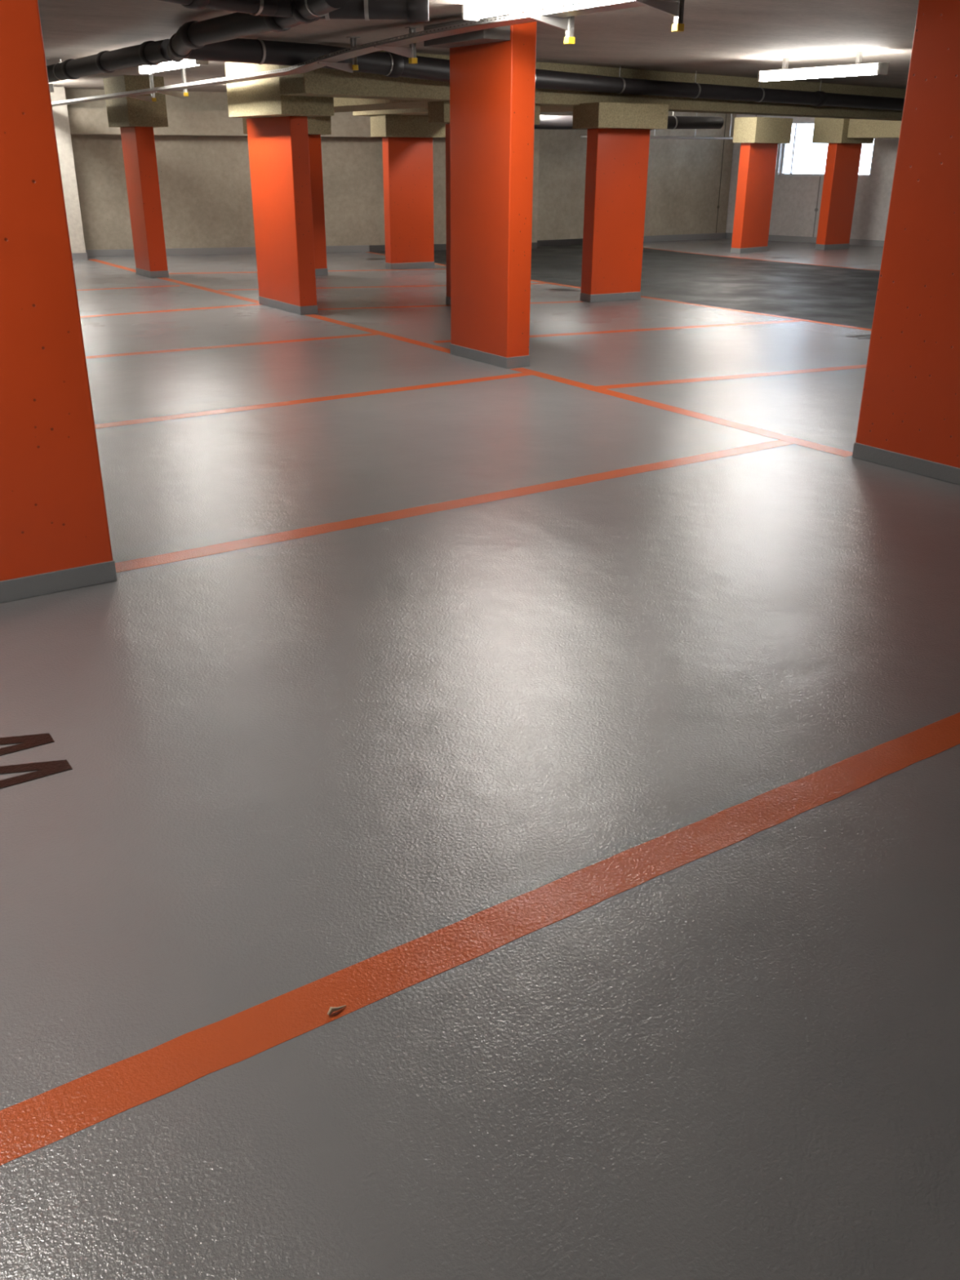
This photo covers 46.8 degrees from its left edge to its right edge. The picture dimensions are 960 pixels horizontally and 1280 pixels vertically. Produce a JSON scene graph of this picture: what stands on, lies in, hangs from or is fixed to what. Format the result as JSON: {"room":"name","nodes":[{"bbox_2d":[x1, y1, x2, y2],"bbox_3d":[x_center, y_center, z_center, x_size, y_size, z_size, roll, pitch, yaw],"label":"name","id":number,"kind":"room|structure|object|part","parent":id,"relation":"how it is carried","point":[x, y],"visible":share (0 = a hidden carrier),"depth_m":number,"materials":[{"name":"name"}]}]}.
{"room":"parking garage","nodes":[
{"label":"parking garage","id":0,"kind":"room"},
{"bbox_2d":[64,88,539,249],"bbox_3d":[-4.731,-7.774,18.534,12.021,2.500,0.301,-7,25,-16],"label":"wall","id":1,"kind":"structure","parent":0,"point":[205,185],"depth_m":18.57,"materials":[{"name":"concrete"}]},
{"bbox_2d":[66,107,447,137],"bbox_3d":[-4.923,-8.340,17.867,11.421,0.370,0.321,-7,25,-16],"label":"ceiling beam","id":2,"kind":"structure","parent":1,"relation":"attached to","point":[82,121],"depth_m":17.82,"materials":[{"name":"concrete"}]},
{"bbox_2d":[85,242,537,257],"bbox_3d":[-4.692,-6.620,18.878,12.021,0.110,0.012,-7,25,-16],"label":"baseboard","id":3,"kind":"structure","parent":1,"relation":"attached to","point":[361,248],"depth_m":18.96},
{"bbox_2d":[37,0,919,92],"bbox_3d":[4.117,-5.680,10.399,34.000,0.300,29.000,-15,28,-31],"label":"ceiling","id":4,"kind":"structure","parent":0,"point":[726,37],"depth_m":9.10,"materials":[{"name":"concrete"}]},
{"bbox_2d":[48,84,53,92],"bbox_3d":[-6.253,-7.754,15.560,0.128,0.166,1.500,-15,28,-31],"label":"ceiling lamp","id":5,"kind":"object","parent":4,"relation":"attached to","point":[51,86],"visible":0.16,"depth_m":15.02,"materials":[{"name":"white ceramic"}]},
{"bbox_2d":[124,72,156,102],"bbox_3d":[-4.078,-6.649,13.300,0.385,0.350,0.080,-15,28,-31],"label":"bracket","id":6,"kind":"object","parent":4,"relation":"attached to","point":[151,98],"visible":0.84,"depth_m":13.36,"materials":[{"name":"metal"}]},
{"bbox_3d":[-4.105,-6.513,13.339,0.320,0.070,0.024,-15,28,-31],"label":"arm","id":7,"kind":"part","parent":6,"relation":"part of","materials":[{"name":"metal"}]},
{"bbox_3d":[-3.955,-6.704,13.366,0.040,0.300,0.040,-15,28,-31],"label":"post","id":8,"kind":"part","parent":6,"relation":"part of","materials":[{"name":"metal"}]},
{"bbox_2d":[155,67,188,98],"bbox_3d":[-3.469,-6.285,12.472,0.385,0.345,0.080,-15,28,-31],"label":"bracket","id":9,"kind":"object","parent":4,"relation":"attached to","point":[176,94],"visible":0.84,"depth_m":12.53,"materials":[{"name":"metal"}]},
{"bbox_3d":[-3.497,-6.152,12.511,0.320,0.070,0.024,-15,28,-31],"label":"arm","id":10,"kind":"part","parent":9,"relation":"part of","materials":[{"name":"metal"}]},
{"bbox_3d":[-3.347,-6.347,12.535,0.040,0.280,0.040,-15,28,-31],"label":"post","id":11,"kind":"part","parent":9,"relation":"part of","materials":[{"name":"metal"}]},
{"bbox_2d":[137,59,208,74],"bbox_3d":[-3.132,-5.860,11.247,0.128,0.136,1.700,-15,28,-31],"label":"ceiling lamp","id":12,"kind":"object","parent":4,"relation":"attached to","point":[145,69],"visible":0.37,"depth_m":11.18,"materials":[{"name":"white plastic"}]},
{"bbox_2d":[317,36,359,72],"bbox_3d":[-1.197,-4.951,9.370,0.385,0.270,0.080,-15,28,-31],"label":"bracket","id":13,"kind":"object","parent":4,"relation":"attached to","point":[346,67],"visible":0.93,"depth_m":9.42,"materials":[{"name":"metal"}]},
{"bbox_3d":[-1.225,-4.852,9.393,0.320,0.070,0.024,-15,28,-31],"label":"arm","id":14,"kind":"part","parent":13,"relation":"part of","materials":[{"name":"metal"}]},
{"bbox_3d":[-1.075,-5.011,9.433,0.040,0.210,0.040,-15,28,-31],"label":"post","id":15,"kind":"part","parent":13,"relation":"part of","materials":[{"name":"metal"}]},
{"bbox_2d":[51,0,680,106],"bbox_3d":[-2.292,-5.515,10.752,0.292,0.239,16.182,-15,28,-31],"label":"pipe","id":16,"kind":"object","parent":13,"relation":"on","point":[345,55],"visible":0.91,"depth_m":8.46,"materials":[{"name":"metal"}]},
{"bbox_2d":[333,97,435,112],"bbox_3d":[-1.500,-6.679,13.469,0.950,0.400,4.600,-15,28,-31],"label":"ceiling beam","id":17,"kind":"structure","parent":4,"relation":"attached to","point":[340,104],"depth_m":12.75,"materials":[{"name":"beige concrete"}]},
{"bbox_2d":[373,26,420,63],"bbox_3d":[-0.650,-4.631,8.622,0.385,0.250,0.080,-15,28,-31],"label":"bracket","id":18,"kind":"object","parent":4,"relation":"attached to","point":[410,52],"visible":0.95,"depth_m":8.66,"materials":[{"name":"metal"}]},
{"bbox_3d":[-0.677,-4.577,8.626,0.320,0.070,0.024,-15,28,-31],"label":"arm","id":19,"kind":"part","parent":18,"relation":"part of","materials":[{"name":"metal"}]},
{"bbox_3d":[-0.528,-4.681,8.690,0.040,0.210,0.040,-15,28,-31],"label":"post","id":20,"kind":"part","parent":18,"relation":"part of","materials":[{"name":"metal"}]},
{"bbox_3d":[-0.527,-4.775,8.649,0.090,0.006,0.080,-15,28,-31],"label":"ceiling plate","id":21,"kind":"part","parent":18,"relation":"part of","materials":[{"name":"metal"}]},
{"bbox_2d":[352,106,573,115],"bbox_3d":[-0.055,-7.183,14.639,1.190,0.400,4.700,-15,28,-31],"label":"ceiling beam","id":22,"kind":"structure","parent":4,"relation":"attached to","point":[417,111],"depth_m":15.04,"materials":[{"name":"beige concrete"}]},
{"bbox_2d":[423,17,510,48],"bbox_3d":[-0.106,-4.549,8.313,0.235,0.135,0.830,-15,28,-31],"label":"duct","id":23,"kind":"object","parent":4,"relation":"attached to","point":[502,33],"visible":0.61,"depth_m":8.16,"materials":[{"name":"grey metal"}]},
{"bbox_2d":[46,0,904,110],"bbox_3d":[1.199,-6.609,13.235,14.540,0.305,10.815,-15,28,-31],"label":"drain pipe","id":24,"kind":"object","parent":4,"relation":"hanging from","point":[217,38],"visible":0.91,"depth_m":9.65,"materials":[{"name":"black plastic"}]},
{"bbox_2d":[462,0,592,21],"bbox_3d":[0.350,-3.904,6.766,0.128,0.102,1.500,-15,28,-31],"label":"ceiling lamp","id":25,"kind":"object","parent":4,"relation":"attached to","point":[473,11],"visible":0.95,"depth_m":6.98,"materials":[{"name":"white plastic"}]},
{"bbox_2d":[526,2,579,44],"bbox_3d":[0.461,-3.966,7.111,0.385,0.240,0.080,-15,28,-31],"label":"bracket","id":26,"kind":"object","parent":4,"relation":"attached to","point":[566,24],"visible":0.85,"depth_m":7.15,"materials":[{"name":"metal"}]},
{"bbox_3d":[0.434,-3.951,7.098,0.320,0.070,0.024,-15,28,-31],"label":"arm","id":27,"kind":"part","parent":26,"relation":"part of","materials":[{"name":"metal"}]},
{"bbox_3d":[0.583,-4.017,7.178,0.040,0.200,0.040,-15,28,-31],"label":"post","id":28,"kind":"part","parent":26,"relation":"part of","materials":[{"name":"metal"}]},
{"bbox_2d":[447,111,724,129],"bbox_3d":[1.602,-7.285,15.141,5.016,0.592,0.201,-17,29,-34],"label":"drain pipe","id":29,"kind":"object","parent":4,"relation":"hanging from","point":[546,122],"visible":0.29,"depth_m":16.00,"materials":[{"name":"black plastic"}]},
{"bbox_2d":[278,47,906,120],"bbox_3d":[3.402,-7.001,14.273,13.500,0.400,0.450,-18,30,-36],"label":"ceiling beam","id":30,"kind":"structure","parent":4,"relation":"attached to","point":[321,82],"depth_m":12.60,"materials":[{"name":"beige concrete"}]},
{"bbox_2d":[580,112,733,139],"bbox_3d":[3.322,-9.397,20.031,3.800,0.636,0.044,-15,28,-31],"label":"conduit","id":31,"kind":"object","parent":4,"relation":"hanging from","point":[581,136],"visible":0.51,"depth_m":20.49,"materials":[{"name":"metal"}]},
{"bbox_2d":[633,0,684,31],"bbox_3d":[1.030,-3.623,6.337,0.385,0.240,0.080,-15,28,-31],"label":"bracket","id":32,"kind":"object","parent":4,"relation":"attached to","point":[676,9],"visible":1,"depth_m":6.38,"materials":[{"name":"metal"}]},
{"bbox_3d":[1.003,-3.608,6.324,0.320,0.070,0.024,-15,28,-31],"label":"arm","id":33,"kind":"part","parent":32,"relation":"part of","materials":[{"name":"metal"}]},
{"bbox_3d":[1.153,-3.674,6.404,0.040,0.200,0.040,-15,28,-31],"label":"post","id":34,"kind":"part","parent":32,"relation":"part of","materials":[{"name":"metal"}]},
{"bbox_2d":[757,51,888,82],"bbox_3d":[3.310,-5.574,10.775,0.128,0.206,1.500,-15,28,-31],"label":"ceiling lamp","id":35,"kind":"object","parent":4,"relation":"attached to","point":[859,68],"visible":1,"depth_m":10.70,"materials":[{"name":"white plastic"}]},
{"bbox_2d":[760,66,877,81],"bbox_3d":[3.309,-5.515,10.801,0.112,0.070,1.440,-15,28,-31],"label":"diffuser","id":36,"kind":"object","parent":35,"relation":"attached to","point":[785,73],"depth_m":10.79,"materials":[{"name":"white plastic"}]},
{"bbox_2d":[847,119,901,138],"bbox_3d":[8.742,-8.160,17.242,0.750,0.600,7.900,-14,28,-30],"label":"ceiling beam","id":37,"kind":"structure","parent":4,"relation":"attached to","point":[857,128],"depth_m":19.33,"materials":[{"name":"beige concrete"}]},
{"bbox_2d":[0,238,959,1279],"bbox_3d":[4.101,-3.162,11.503,34.000,0.202,29.000,-15,28,-31],"label":"floor","id":38,"kind":"structure","parent":0,"point":[295,763],"depth_m":3.03,"materials":[{"name":"grey paint"}]},
{"bbox_2d":[0,733,72,789],"bbox_3d":[-1.468,0.343,3.177,0.470,0.003,0.431,-15,28,-31],"label":"floor marking","id":39,"kind":"object","parent":38,"relation":"on","point":[43,769],"visible":1,"depth_m":3.15,"materials":[{"name":"black paint"}]},
{"bbox_2d":[0,0,116,603],"bbox_3d":[-1.911,-1.332,3.883,0.888,2.500,0.268,-15,28,-31],"label":"concrete column","id":40,"kind":"structure","parent":38,"relation":"on","point":[55,537],"depth_m":4.07,"materials":[{"name":"orange paint"}]},
{"bbox_3d":[-1.918,-0.228,4.367,0.888,0.088,0.268,-15,28,-31],"label":"skirting","id":41,"kind":"part","parent":40,"relation":"part of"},
{"bbox_2d":[49,86,88,260],"bbox_3d":[-6.541,-7.300,17.427,0.300,2.500,0.370,-15,28,-31],"label":"concrete post","id":42,"kind":"object","parent":38,"relation":"on","point":[61,122],"visible":0.51,"depth_m":17.31,"materials":[{"name":"beige concrete"}]},
{"bbox_3d":[-6.548,-6.206,17.907,0.300,0.110,0.370,-15,28,-31],"label":"skirting","id":43,"kind":"part","parent":42,"relation":"part of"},
{"bbox_2d":[89,258,136,272],"bbox_3d":[-5.549,-5.713,16.933,0.125,0.001,2.684,-15,28,-30],"label":"parking line","id":44,"kind":"object","parent":38,"relation":"on","point":[95,260],"visible":0.83,"depth_m":16.97,"materials":[{"name":"orange paint"}]},
{"bbox_2d":[76,284,179,290],"bbox_3d":[-6.336,-4.143,13.342,5.436,0.001,0.115,-12,26,-25],"label":"parking line","id":45,"kind":"object","parent":38,"relation":"on","point":[175,285],"visible":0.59,"depth_m":14.23,"materials":[{"name":"orange paint"}]},
{"bbox_2d":[102,75,168,278],"bbox_3d":[-4.608,-6.309,15.195,0.520,2.500,0.900,-15,28,-31],"label":"concrete column","id":46,"kind":"structure","parent":38,"relation":"on","point":[136,119],"depth_m":14.91,"materials":[{"name":"orange paint"}]},
{"bbox_3d":[-4.625,-5.185,15.635,0.258,0.088,0.638,-15,28,-31],"label":"skirting","id":47,"kind":"part","parent":46,"relation":"part of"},
{"bbox_2d":[80,303,262,317],"bbox_3d":[-4.800,-3.253,11.334,5.501,0.001,0.125,-15,28,-31],"label":"parking line","id":48,"kind":"object","parent":38,"relation":"on","point":[253,304],"visible":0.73,"depth_m":12.20,"materials":[{"name":"orange paint"}]},
{"bbox_2d":[156,277,258,303],"bbox_3d":[-3.470,-4.464,14.116,0.125,0.001,3.411,-15,28,-31],"label":"parking line","id":49,"kind":"object","parent":38,"relation":"on","point":[163,278],"visible":0.95,"depth_m":14.03,"materials":[{"name":"orange paint"}]},
{"bbox_2d":[85,333,377,358],"bbox_3d":[-3.359,-2.391,9.388,5.517,0.001,0.125,-14,27,-29],"label":"parking line","id":50,"kind":"object","parent":38,"relation":"on","point":[370,334],"visible":0.78,"depth_m":9.97,"materials":[{"name":"orange paint"}]},
{"bbox_2d":[224,62,333,315],"bbox_3d":[-2.105,-4.758,11.743,0.570,2.460,1.484,-15,28,-31],"label":"concrete column","id":51,"kind":"structure","parent":38,"relation":"on","point":[277,135],"depth_m":11.69,"materials":[{"name":"orange paint"}]},
{"bbox_3d":[-2.154,-3.751,12.400,0.208,0.088,1.108,-15,28,-31],"label":"skirting","id":52,"kind":"part","parent":51,"relation":"part of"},
{"bbox_2d":[242,115,331,275],"bbox_3d":[-2.622,-6.159,15.379,0.980,2.100,0.700,-15,28,-31],"label":"concrete column","id":53,"kind":"structure","parent":38,"relation":"on","point":[317,126],"depth_m":15.37,"materials":[{"name":"orange paint"}]},
{"bbox_3d":[-2.569,-5.253,15.819,0.728,0.088,0.308,-15,28,-31],"label":"skirting","id":54,"kind":"part","parent":53,"relation":"part of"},
{"bbox_2d":[168,268,446,274],"bbox_3d":[-2.473,-5.439,16.354,4.422,0.001,0.115,-5,24,-12],"label":"parking line","id":55,"kind":"object","parent":38,"relation":"on","point":[433,268],"visible":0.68,"depth_m":16.47,"materials":[{"name":"orange paint"}]},
{"bbox_2d":[94,372,531,428],"bbox_3d":[-1.889,-1.505,7.389,5.513,0.001,0.125,-15,28,-31],"label":"parking line","id":56,"kind":"object","parent":38,"relation":"on","point":[517,375],"visible":0.87,"depth_m":7.77,"materials":[{"name":"orange paint"}]},
{"bbox_2d":[364,257,385,259],"bbox_3d":[-1.694,-6.265,18.246,0.352,0.003,0.323,-10,26,-22],"label":"parking line","id":57,"kind":"object","parent":38,"relation":"on","point":[377,258],"visible":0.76,"depth_m":18.28,"materials":[{"name":"orange paint"}]},
{"bbox_2d":[305,314,450,353],"bbox_3d":[-1.032,-3.017,10.851,0.134,0.001,2.961,-15,28,-31],"label":"parking line","id":58,"kind":"object","parent":38,"relation":"on","point":[365,329],"visible":0.97,"depth_m":10.70,"materials":[{"name":"orange paint"}]},
{"bbox_2d":[217,283,545,290],"bbox_3d":[-1.223,-4.630,14.527,4.316,0.001,0.115,-5,24,-13],"label":"parking line","id":59,"kind":"object","parent":38,"relation":"on","point":[531,283],"visible":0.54,"depth_m":14.48,"materials":[{"name":"orange paint"}]},
{"bbox_2d":[317,304,450,310],"bbox_3d":[-1.145,-3.763,12.550,1.671,0.001,0.114,-6,25,-15],"label":"parking line","id":60,"kind":"object","parent":38,"relation":"on","point":[447,304],"visible":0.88,"depth_m":12.57,"materials":[{"name":"orange paint"}]},
{"bbox_2d":[369,114,446,269],"bbox_3d":[-1.042,-6.600,16.407,0.970,2.100,0.520,-13,27,-27],"label":"concrete column","id":61,"kind":"structure","parent":38,"relation":"on","point":[406,140],"depth_m":16.36,"materials":[{"name":"orange paint"}]},
{"bbox_3d":[-1.067,-5.716,16.896,0.738,0.088,0.208,-13,27,-27],"label":"skirting","id":62,"kind":"part","parent":61,"relation":"part of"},
{"bbox_2d":[115,440,794,572],"bbox_3d":[0.170,-0.757,5.712,4.140,0.001,0.125,-15,28,-31],"label":"parking line","id":63,"kind":"object","parent":38,"relation":"on","point":[137,563],"visible":1,"depth_m":5.42,"materials":[{"name":"orange paint"}]},
{"bbox_2d":[0,711,959,1165],"bbox_3d":[0.929,0.411,3.061,5.706,0.001,0.130,-15,28,-31],"label":"parking line","id":64,"kind":"object","parent":38,"relation":"on","point":[30,1125],"visible":1,"depth_m":2.40,"materials":[{"name":"orange paint"}]},
{"bbox_2d":[327,1004,346,1015],"bbox_3d":[-0.291,0.748,2.251,0.046,0.015,0.012,-15,28,-31],"label":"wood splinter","id":65,"kind":"object","parent":64,"relation":"on","point":[331,1009],"visible":1,"depth_m":2.24,"materials":[{"name":"beige wood"}]},
{"bbox_2d":[427,101,540,305],"bbox_3d":[-0.003,-4.845,12.420,1.250,2.100,0.504,-15,28,-31],"label":"concrete column","id":66,"kind":"structure","parent":38,"relation":"on","point":[438,112],"depth_m":12.19,"materials":[{"name":"orange paint"}]},
{"bbox_3d":[-0.010,-3.971,12.932,0.728,0.088,0.308,-15,28,-31],"label":"skirting","id":67,"kind":"part","parent":66,"relation":"part of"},
{"bbox_2d":[449,21,536,368],"bbox_3d":[0.082,-3.522,8.907,0.233,2.500,0.858,-15,28,-31],"label":"concrete column","id":68,"kind":"structure","parent":38,"relation":"on","point":[492,85],"depth_m":8.75,"materials":[{"name":"orange paint"}]},
{"bbox_3d":[0.075,-2.418,9.391,0.233,0.088,0.858,-15,28,-31],"label":"skirting","id":69,"kind":"part","parent":68,"relation":"part of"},
{"bbox_2d":[529,301,582,303],"bbox_3d":[0.831,-3.980,13.073,0.818,0.001,0.114,-6,24,-14],"label":"parking line","id":70,"kind":"object","parent":38,"relation":"on","point":[560,301],"visible":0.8,"depth_m":13.08,"materials":[{"name":"orange paint"}]},
{"bbox_2d":[544,288,574,290],"bbox_3d":[1.059,-4.507,14.275,0.352,0.003,0.323,-10,26,-22],"label":"floor marking","id":71,"kind":"object","parent":38,"relation":"on","point":[557,289],"visible":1,"depth_m":14.33,"materials":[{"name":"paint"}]},
{"bbox_2d":[433,320,801,342],"bbox_3d":[1.479,-3.074,11.017,4.132,0.001,0.124,-9,25,-21],"label":"parking line","id":72,"kind":"object","parent":38,"relation":"on","point":[787,321],"visible":0.77,"depth_m":11.11,"materials":[{"name":"orange paint"}]},
{"bbox_2d":[368,251,871,330],"bbox_3d":[4.861,-2.604,9.991,0.465,0.002,25.083,-15,28,-31],"label":"parking line","id":73,"kind":"object","parent":38,"relation":"on","point":[783,317],"visible":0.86,"depth_m":12.54,"materials":[{"name":"orange paint"}]},
{"bbox_2d":[572,102,668,302],"bbox_3d":[1.572,-5.024,12.826,0.940,2.120,0.520,-12,27,-26],"label":"concrete column","id":74,"kind":"structure","parent":38,"relation":"on","point":[618,134],"depth_m":12.78,"materials":[{"name":"orange paint"}]},
{"bbox_3d":[1.571,-4.140,13.341,0.728,0.088,0.228,-12,27,-26],"label":"skirting","id":75,"kind":"part","parent":74,"relation":"part of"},
{"bbox_2d":[510,367,853,457],"bbox_3d":[1.234,-1.646,7.755,0.137,0.001,3.382,-15,28,-31],"label":"parking line","id":76,"kind":"object","parent":38,"relation":"on","point":[837,451],"visible":0.98,"depth_m":7.45,"materials":[{"name":"orange paint"}]},
{"bbox_2d":[595,364,866,389],"bbox_3d":[2.845,-2.219,9.085,4.254,0.001,0.125,-10,26,-21],"label":"parking line","id":77,"kind":"object","parent":38,"relation":"on","point":[745,375],"visible":0.68,"depth_m":8.73,"materials":[{"name":"orange paint"}]},
{"bbox_2d":[730,116,792,253],"bbox_3d":[4.920,-8.040,19.652,1.100,2.200,0.450,-20,31,-39],"label":"concrete column","id":78,"kind":"structure","parent":38,"relation":"on","point":[759,137],"depth_m":19.47,"materials":[{"name":"orange paint"}]},
{"bbox_3d":[4.878,-7.073,20.078,0.858,0.088,0.208,-20,31,-39],"label":"skirting","id":79,"kind":"part","parent":78,"relation":"part of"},
{"bbox_2d":[643,247,879,271],"bbox_3d":[9.416,-3.681,12.513,0.206,0.002,24.555,-15,28,-32],"label":"parking line","id":80,"kind":"object","parent":38,"relation":"on","point":[643,247],"visible":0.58,"depth_m":18.55,"materials":[{"name":"orange paint"}]},
{"bbox_2d":[812,117,874,249],"bbox_3d":[6.617,-8.462,20.516,0.840,2.300,0.700,-13,27,-28],"label":"concrete column","id":81,"kind":"structure","parent":38,"relation":"on","point":[843,153],"depth_m":20.38,"materials":[{"name":"orange paint"}]},
{"bbox_3d":[6.657,-7.441,20.943,0.668,0.088,0.228,-13,27,-28],"label":"skirting","id":82,"kind":"part","parent":81,"relation":"part of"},
{"bbox_2d":[847,333,871,339],"bbox_3d":[3.794,-2.920,10.695,0.376,0.003,0.345,-12,27,-26],"label":"floor marking","id":83,"kind":"object","parent":38,"relation":"on","point":[857,335],"visible":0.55,"depth_m":10.73,"materials":[{"name":"black paint"}]},
{"bbox_2d":[852,0,959,484],"bbox_3d":[2.572,-2.050,5.585,0.248,2.500,1.088,-15,28,-31],"label":"concrete column","id":84,"kind":"structure","parent":38,"relation":"on","point":[909,416],"depth_m":5.83,"materials":[{"name":"orange paint"}]},
{"bbox_3d":[2.565,-0.946,6.069,0.248,0.088,1.088,-15,28,-31],"label":"skirting","id":85,"kind":"part","parent":84,"relation":"part of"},
{"bbox_2d":[537,111,736,239],"bbox_3d":[2.921,-9.133,21.745,5.172,2.500,0.300,-14,28,-30],"label":"wall","id":86,"kind":"structure","parent":0,"point":[688,184],"depth_m":22.06,"materials":[{"name":"concrete"}]},
{"bbox_2d":[537,232,725,246],"bbox_3d":[2.998,-7.986,22.104,5.172,0.110,0.012,-14,28,-30],"label":"baseboard","id":87,"kind":"structure","parent":86,"relation":"attached to","point":[719,235],"depth_m":22.47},
{"bbox_2d":[725,114,898,240],"bbox_3d":[14.865,-6.529,15.978,25.150,2.500,0.301,18,29,35],"label":"wall","id":88,"kind":"structure","parent":0,"point":[796,199],"depth_m":22.00,"materials":[{"name":"concrete"}]},
{"bbox_2d":[725,232,884,246],"bbox_3d":[14.818,-5.368,16.304,25.000,0.110,0.012,18,29,35],"label":"baseboard","id":89,"kind":"structure","parent":88,"relation":"attached to","point":[728,235],"depth_m":22.36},
{"bbox_2d":[779,120,874,177],"bbox_3d":[6.828,-9.623,21.722,1.890,0.990,0.060,18,29,35],"label":"window","id":90,"kind":"structure","parent":88,"relation":"in","point":[801,157],"depth_m":21.97,"materials":[{"name":"glass"}]}
]}

